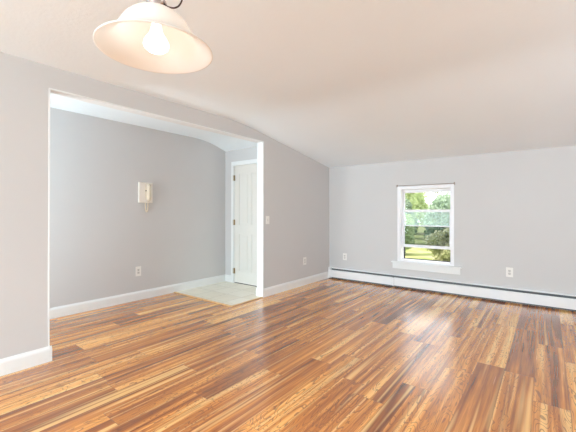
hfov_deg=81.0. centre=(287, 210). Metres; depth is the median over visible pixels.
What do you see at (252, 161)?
trim
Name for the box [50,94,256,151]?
ceiling
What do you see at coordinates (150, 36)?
pendant lamp
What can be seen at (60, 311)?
baseboard
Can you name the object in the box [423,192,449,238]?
tree
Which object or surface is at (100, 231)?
wall
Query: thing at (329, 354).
floor
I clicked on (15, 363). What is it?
baseboard
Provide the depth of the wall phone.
4.81 m
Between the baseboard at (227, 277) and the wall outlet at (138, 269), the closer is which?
the wall outlet at (138, 269)
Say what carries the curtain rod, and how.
attached to the wall at (516, 210)
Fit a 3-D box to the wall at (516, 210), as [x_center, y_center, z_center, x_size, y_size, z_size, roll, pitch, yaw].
[3.171,-0.087,4.696,6.100,2.700,0.190,0,0,38]
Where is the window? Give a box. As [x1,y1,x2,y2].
[391,184,461,274]
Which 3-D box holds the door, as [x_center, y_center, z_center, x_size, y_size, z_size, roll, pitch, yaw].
[-0.650,0.233,5.671,0.778,2.027,0.102,0,0,38]
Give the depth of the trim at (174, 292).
4.70 m
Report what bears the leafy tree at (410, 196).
on the lawn
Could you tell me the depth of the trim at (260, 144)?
4.18 m
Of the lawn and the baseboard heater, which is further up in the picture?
the lawn
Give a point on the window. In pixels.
(419, 265)
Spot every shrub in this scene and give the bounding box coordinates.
[405,213,415,253]
[424,227,449,260]
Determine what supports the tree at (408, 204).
on the lawn
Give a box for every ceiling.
[0,0,575,167]
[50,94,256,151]
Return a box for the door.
[233,164,256,285]
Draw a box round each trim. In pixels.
[48,88,263,345]
[174,292,262,306]
[231,159,256,282]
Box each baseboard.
[0,345,51,375]
[50,274,224,318]
[225,275,230,281]
[256,271,327,297]
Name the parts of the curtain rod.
rod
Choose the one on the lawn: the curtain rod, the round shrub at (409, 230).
the round shrub at (409, 230)
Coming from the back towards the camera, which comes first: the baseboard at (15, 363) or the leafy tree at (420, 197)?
the leafy tree at (420, 197)
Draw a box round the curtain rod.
[396,182,454,186]
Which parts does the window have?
sash, sash, screen frame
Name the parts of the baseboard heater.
panel, panel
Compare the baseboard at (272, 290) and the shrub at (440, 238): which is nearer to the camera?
the baseboard at (272, 290)
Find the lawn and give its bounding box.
[405,223,449,260]
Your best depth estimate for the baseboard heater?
4.96 m
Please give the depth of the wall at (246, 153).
5.99 m
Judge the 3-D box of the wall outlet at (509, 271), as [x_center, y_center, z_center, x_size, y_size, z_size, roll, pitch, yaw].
[3.056,0.850,4.654,0.082,0.130,0.009,0,0,38]
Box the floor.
[0,278,575,431]
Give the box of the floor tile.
[177,281,258,304]
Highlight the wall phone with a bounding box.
[138,182,152,211]
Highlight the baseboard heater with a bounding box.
[328,267,575,310]
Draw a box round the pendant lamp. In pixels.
[93,0,212,73]
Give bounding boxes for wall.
[0,52,328,358]
[50,107,224,307]
[225,147,256,274]
[329,145,575,294]
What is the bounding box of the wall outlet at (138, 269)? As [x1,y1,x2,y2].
[136,266,140,275]
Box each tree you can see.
[405,193,417,220]
[405,198,418,232]
[414,192,428,233]
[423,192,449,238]
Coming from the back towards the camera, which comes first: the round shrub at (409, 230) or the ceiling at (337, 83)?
the round shrub at (409, 230)
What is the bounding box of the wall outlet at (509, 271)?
[506,267,512,276]
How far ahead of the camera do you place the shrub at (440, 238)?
16.20 m
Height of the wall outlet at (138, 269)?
0.135 m
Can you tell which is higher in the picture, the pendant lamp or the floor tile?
the pendant lamp
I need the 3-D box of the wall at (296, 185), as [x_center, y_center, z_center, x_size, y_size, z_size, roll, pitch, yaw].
[-2.234,-0.100,2.578,0.115,2.700,9.760,0,0,38]

